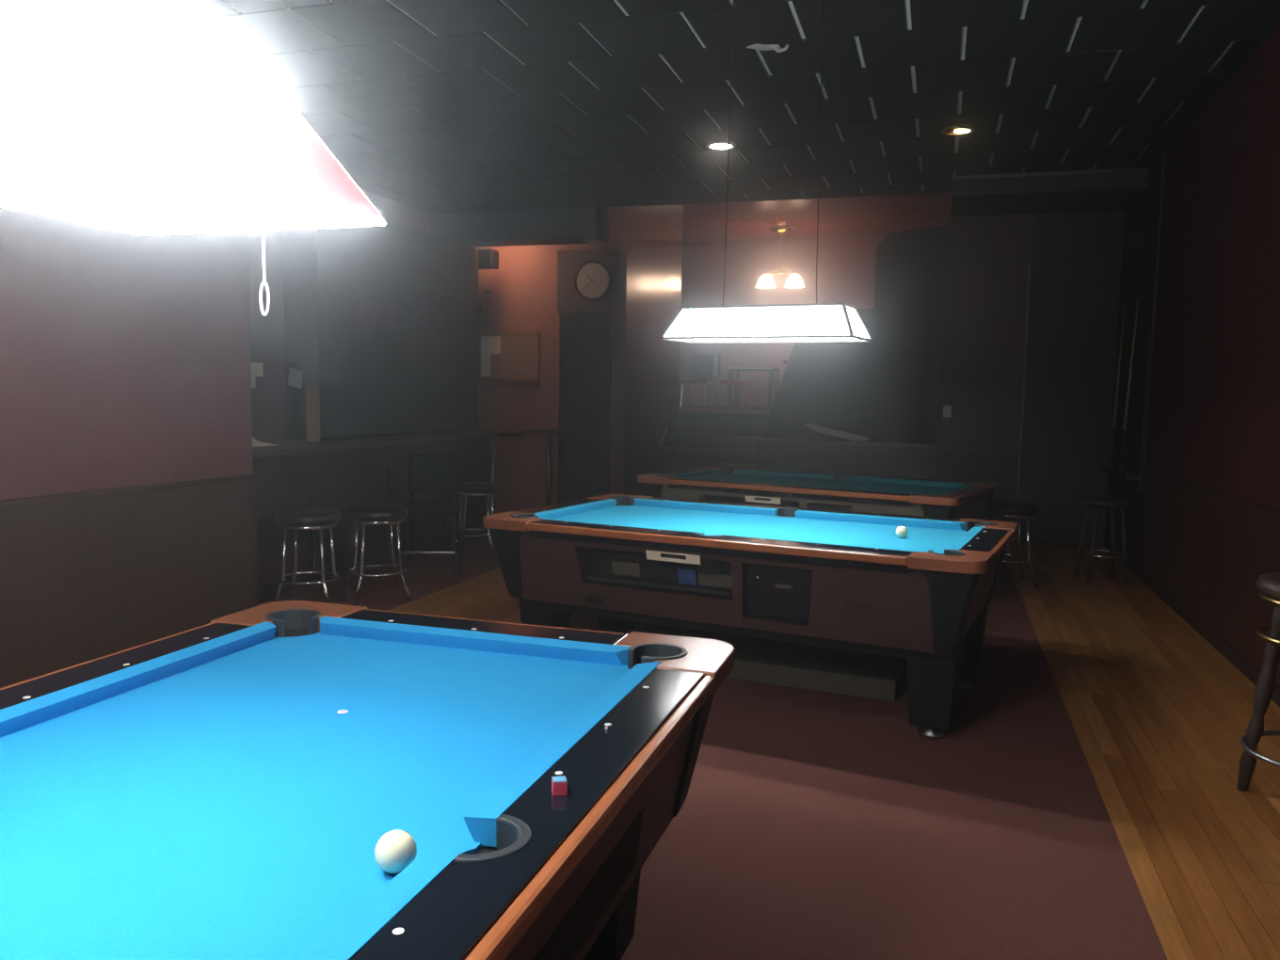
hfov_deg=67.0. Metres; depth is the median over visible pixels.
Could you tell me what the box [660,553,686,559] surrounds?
print
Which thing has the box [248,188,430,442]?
wall
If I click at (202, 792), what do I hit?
pool table
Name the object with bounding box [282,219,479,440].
wall
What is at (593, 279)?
wall clock
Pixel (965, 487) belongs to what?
cushion
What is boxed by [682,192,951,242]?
ceiling
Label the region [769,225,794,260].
ceiling canopy
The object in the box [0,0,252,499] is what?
wall
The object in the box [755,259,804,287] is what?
pendant light
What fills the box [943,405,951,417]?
switch plate
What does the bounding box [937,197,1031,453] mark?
wall
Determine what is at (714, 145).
recessed light
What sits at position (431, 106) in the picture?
ceiling
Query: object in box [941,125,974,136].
recessed light
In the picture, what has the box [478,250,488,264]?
speaker grille
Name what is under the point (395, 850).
cue ball
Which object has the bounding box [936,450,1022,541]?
trim
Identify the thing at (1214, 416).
wall
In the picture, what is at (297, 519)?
bar stool
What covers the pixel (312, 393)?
menu stand
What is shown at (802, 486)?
cushion
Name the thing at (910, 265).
wall
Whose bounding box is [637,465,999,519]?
pool table
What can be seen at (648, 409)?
trim
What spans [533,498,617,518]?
cushion
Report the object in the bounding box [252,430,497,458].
countertop
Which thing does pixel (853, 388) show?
wall
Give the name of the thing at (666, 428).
handrail
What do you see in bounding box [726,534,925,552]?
cushion
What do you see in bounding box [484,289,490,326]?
wall hook
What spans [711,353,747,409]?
chair
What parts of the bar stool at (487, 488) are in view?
leg, leg, seat, leg, leg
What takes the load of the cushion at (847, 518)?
on the pool table at (831, 579)
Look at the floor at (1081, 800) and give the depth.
3.43 m
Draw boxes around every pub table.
[471,430,523,514]
[520,428,576,506]
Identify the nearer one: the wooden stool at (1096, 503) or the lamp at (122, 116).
the lamp at (122, 116)
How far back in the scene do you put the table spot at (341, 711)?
1.99 m
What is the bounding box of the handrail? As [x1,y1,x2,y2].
[657,426,668,447]
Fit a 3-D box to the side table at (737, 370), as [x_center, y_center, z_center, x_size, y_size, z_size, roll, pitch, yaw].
[1.741,-1.406,14.830,0.680,0.622,0.610,3,5,17]
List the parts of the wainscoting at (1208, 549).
cap rail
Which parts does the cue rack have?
clip rail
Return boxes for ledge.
[752,437,937,447]
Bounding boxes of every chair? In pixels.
[399,454,462,585]
[679,355,715,408]
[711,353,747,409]
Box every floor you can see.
[257,503,1279,959]
[678,404,767,409]
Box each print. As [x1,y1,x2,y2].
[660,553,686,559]
[754,496,770,500]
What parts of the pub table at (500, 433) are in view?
post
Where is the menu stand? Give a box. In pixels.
[304,385,319,441]
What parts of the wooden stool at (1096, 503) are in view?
leg, leg, seat, leg, leg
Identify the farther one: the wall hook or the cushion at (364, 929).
the wall hook
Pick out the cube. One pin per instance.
(559, 784)
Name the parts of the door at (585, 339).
panel, panel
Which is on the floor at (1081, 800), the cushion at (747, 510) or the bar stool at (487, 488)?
the bar stool at (487, 488)
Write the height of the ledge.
0.035 m
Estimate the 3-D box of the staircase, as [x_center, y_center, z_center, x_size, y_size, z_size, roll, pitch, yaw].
[1.445,-0.319,12.829,2.380,1.212,1.752,3,5,17]
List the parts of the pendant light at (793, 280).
lamp shade, cross arm, lamp shade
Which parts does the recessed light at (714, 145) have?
bulb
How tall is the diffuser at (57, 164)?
0.004 m
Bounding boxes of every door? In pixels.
[558,312,612,503]
[1019,210,1124,545]
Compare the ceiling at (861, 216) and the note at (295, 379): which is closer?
the note at (295, 379)
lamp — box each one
[0,0,387,316]
[658,0,873,343]
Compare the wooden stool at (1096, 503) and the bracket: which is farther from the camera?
the wooden stool at (1096, 503)
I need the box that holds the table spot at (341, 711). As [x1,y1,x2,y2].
[336,709,348,713]
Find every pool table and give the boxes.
[0,600,735,959]
[482,494,1019,738]
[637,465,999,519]
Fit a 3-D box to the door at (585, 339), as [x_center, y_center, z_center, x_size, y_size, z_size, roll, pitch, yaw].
[-0.669,-0.827,11.664,0.660,2.360,0.055,3,5,17]
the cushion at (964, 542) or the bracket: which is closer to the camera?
the cushion at (964, 542)
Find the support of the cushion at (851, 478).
on the pool table at (932, 498)
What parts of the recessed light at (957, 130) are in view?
bulb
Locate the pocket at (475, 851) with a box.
[473,848,496,854]
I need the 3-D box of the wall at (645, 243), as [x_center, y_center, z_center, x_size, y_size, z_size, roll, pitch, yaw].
[-0.030,-1.763,12.192,0.150,4.150,3.620,3,5,17]
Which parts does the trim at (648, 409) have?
cap rail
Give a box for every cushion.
[0,621,276,737]
[301,849,458,959]
[320,616,630,665]
[464,661,660,847]
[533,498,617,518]
[542,518,703,534]
[633,497,777,516]
[670,468,721,478]
[680,477,780,484]
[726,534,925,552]
[734,468,834,479]
[794,510,965,530]
[801,485,914,494]
[846,475,962,487]
[940,484,973,494]
[946,526,985,550]
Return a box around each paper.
[480,336,500,353]
[480,353,490,376]
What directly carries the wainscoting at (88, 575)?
attached to the wall at (125, 358)
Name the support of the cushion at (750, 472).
on the pool table at (932, 498)
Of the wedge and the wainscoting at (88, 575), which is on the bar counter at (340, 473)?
the wedge
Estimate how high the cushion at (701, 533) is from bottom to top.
0.044 m
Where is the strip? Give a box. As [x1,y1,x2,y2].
[803,423,869,441]
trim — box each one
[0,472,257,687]
[430,207,608,247]
[432,191,951,213]
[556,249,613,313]
[623,383,680,495]
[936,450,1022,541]
[950,167,1149,216]
[1014,213,1034,542]
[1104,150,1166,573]
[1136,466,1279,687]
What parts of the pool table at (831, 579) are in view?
corner trim, leg, rail, release knob, leg, edge trim, rail, coin drawer, rail, oval plate, leg, corner trim, leg, rail, corner trim, edge trim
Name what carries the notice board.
attached to the wall at (522, 296)
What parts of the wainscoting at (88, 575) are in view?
cap rail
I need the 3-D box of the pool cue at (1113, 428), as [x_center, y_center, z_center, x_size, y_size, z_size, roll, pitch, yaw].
[4.313,-0.828,8.733,0.032,1.430,0.124,2,5,9]
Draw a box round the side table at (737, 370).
[727,367,779,409]
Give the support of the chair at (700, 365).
on the floor at (682, 406)
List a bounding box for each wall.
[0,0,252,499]
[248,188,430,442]
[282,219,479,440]
[474,243,614,506]
[582,204,683,494]
[678,237,884,406]
[754,442,937,479]
[763,308,906,442]
[874,224,947,443]
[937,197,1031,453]
[1145,24,1279,511]
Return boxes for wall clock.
[573,259,612,301]
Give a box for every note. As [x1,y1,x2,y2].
[250,362,263,376]
[251,376,255,388]
[288,367,303,389]
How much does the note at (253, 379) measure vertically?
0.100 m
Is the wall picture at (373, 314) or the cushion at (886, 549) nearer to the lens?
the cushion at (886, 549)
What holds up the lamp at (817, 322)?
hanging from the ceiling at (431, 106)
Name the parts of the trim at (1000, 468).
cap rail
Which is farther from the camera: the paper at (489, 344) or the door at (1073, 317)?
the paper at (489, 344)
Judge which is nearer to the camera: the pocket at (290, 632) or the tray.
the pocket at (290, 632)
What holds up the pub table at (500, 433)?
on the floor at (1081, 800)
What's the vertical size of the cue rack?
1.200 m
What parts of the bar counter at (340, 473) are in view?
moulding, moulding, moulding, moulding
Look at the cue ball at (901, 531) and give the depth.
4.55 m
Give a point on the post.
(291, 392)
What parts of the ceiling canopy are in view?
stem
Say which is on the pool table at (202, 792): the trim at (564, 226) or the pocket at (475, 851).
the pocket at (475, 851)
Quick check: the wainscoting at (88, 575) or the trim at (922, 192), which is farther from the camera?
the trim at (922, 192)
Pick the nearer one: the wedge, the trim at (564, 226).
the wedge
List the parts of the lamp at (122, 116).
glass panel, glass panel, pull cord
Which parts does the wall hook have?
cord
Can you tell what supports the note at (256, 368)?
attached to the wall at (267, 331)
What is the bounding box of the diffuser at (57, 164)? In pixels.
[0,108,376,232]
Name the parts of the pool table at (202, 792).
edge trim, rail, rail, edge trim, rail, service panel, edge trim, leg, corner trim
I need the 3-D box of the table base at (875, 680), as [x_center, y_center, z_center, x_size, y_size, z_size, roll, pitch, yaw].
[0.796,0.955,4.857,1.000,0.100,0.280,3,6,24]
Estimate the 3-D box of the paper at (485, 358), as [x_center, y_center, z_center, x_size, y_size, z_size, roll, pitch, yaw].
[-1.916,-1.422,11.997,0.130,0.280,0.006,3,5,17]
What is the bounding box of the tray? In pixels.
[586,574,732,596]
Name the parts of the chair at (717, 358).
leg, backrest, leg, seat, leg, leg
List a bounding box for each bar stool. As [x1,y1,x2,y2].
[272,508,346,603]
[344,504,412,606]
[449,480,500,559]
[987,499,1038,588]
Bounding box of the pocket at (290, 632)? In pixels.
[286,628,307,637]
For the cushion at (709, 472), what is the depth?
7.72 m
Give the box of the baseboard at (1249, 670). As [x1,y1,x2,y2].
[1134,564,1279,707]
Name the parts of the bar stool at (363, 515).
leg, leg, seat, leg, leg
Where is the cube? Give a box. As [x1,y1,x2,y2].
[551,775,567,796]
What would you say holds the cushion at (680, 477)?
on the pool table at (932, 498)
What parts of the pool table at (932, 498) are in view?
corner trim, rail, edge trim, rail, coin drawer, rail, corner trim, rail, edge trim, corner trim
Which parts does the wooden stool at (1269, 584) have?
seat, seat rail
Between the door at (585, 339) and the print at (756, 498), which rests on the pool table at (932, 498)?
the print at (756, 498)
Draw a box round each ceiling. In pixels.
[176,0,1279,213]
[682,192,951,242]
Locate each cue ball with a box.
[374,829,416,873]
[895,526,908,537]
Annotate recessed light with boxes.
[705,141,735,150]
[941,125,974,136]
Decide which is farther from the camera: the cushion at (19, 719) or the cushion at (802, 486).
the cushion at (802, 486)
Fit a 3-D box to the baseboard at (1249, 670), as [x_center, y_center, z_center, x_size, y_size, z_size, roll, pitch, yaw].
[2.548,1.159,3.038,0.014,0.085,10.300,3,5,17]
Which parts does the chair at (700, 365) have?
leg, leg, seat, backrest, leg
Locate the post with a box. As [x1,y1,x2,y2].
[285,362,297,440]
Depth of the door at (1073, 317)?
9.46 m
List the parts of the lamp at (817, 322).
glass panel, hanging chain, glass panel, glass panel, hanging chain, glass panel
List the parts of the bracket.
plate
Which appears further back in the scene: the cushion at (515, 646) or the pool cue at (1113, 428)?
the pool cue at (1113, 428)
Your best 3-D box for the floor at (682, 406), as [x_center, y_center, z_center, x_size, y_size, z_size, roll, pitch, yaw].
[2.738,-1.046,15.607,8.000,0.200,4.500,3,5,17]
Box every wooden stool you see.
[1073,496,1134,585]
[1236,572,1279,791]
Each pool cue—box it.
[1108,307,1124,466]
[1118,301,1138,470]
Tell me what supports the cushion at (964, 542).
on the pool table at (831, 579)
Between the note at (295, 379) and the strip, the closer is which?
the note at (295, 379)
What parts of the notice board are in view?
frame rail, frame rail, frame rail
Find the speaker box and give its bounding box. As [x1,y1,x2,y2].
[477,248,498,269]
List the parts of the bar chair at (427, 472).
leg, leg, post, seat, backrest, leg, post, leg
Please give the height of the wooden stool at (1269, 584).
0.815 m
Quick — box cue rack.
[1101,341,1151,490]
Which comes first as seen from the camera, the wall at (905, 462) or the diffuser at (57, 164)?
the diffuser at (57, 164)
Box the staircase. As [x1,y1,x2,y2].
[656,407,771,473]
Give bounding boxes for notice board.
[478,331,539,381]
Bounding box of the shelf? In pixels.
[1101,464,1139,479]
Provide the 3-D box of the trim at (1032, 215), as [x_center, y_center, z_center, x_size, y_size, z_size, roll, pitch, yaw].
[3.796,-1.081,9.534,0.025,3.410,0.030,3,5,17]
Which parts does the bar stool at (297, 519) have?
leg, leg, seat, leg, leg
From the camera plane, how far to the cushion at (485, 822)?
1.64 m
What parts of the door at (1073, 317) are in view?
panel, panel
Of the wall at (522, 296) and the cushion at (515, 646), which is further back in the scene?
the wall at (522, 296)
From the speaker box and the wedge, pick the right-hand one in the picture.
the speaker box
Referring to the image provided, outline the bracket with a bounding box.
[746,43,789,52]
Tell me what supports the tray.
on the pool table at (831, 579)
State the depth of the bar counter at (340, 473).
7.27 m
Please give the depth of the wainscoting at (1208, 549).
5.78 m
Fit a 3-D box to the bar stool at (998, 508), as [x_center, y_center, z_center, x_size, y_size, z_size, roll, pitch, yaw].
[2.855,0.483,7.507,0.410,0.630,0.410,2,5,6]
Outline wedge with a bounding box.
[252,436,277,447]
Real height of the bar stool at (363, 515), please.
0.630 m
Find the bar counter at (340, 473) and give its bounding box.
[252,430,497,604]
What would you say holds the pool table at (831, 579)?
on the floor at (1081, 800)
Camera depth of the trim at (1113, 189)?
8.54 m
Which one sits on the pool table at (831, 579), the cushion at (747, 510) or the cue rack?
the cushion at (747, 510)
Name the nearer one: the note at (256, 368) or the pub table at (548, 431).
the note at (256, 368)
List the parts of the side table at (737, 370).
leg, leg, leg, leg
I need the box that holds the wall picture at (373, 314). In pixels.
[357,299,396,330]
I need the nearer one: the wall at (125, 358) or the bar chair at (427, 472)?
the wall at (125, 358)
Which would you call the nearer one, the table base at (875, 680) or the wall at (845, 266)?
the table base at (875, 680)
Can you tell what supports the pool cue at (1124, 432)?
on the cue rack
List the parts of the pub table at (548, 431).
post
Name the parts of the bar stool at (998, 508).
seat, leg, leg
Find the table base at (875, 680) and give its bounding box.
[727,643,904,702]

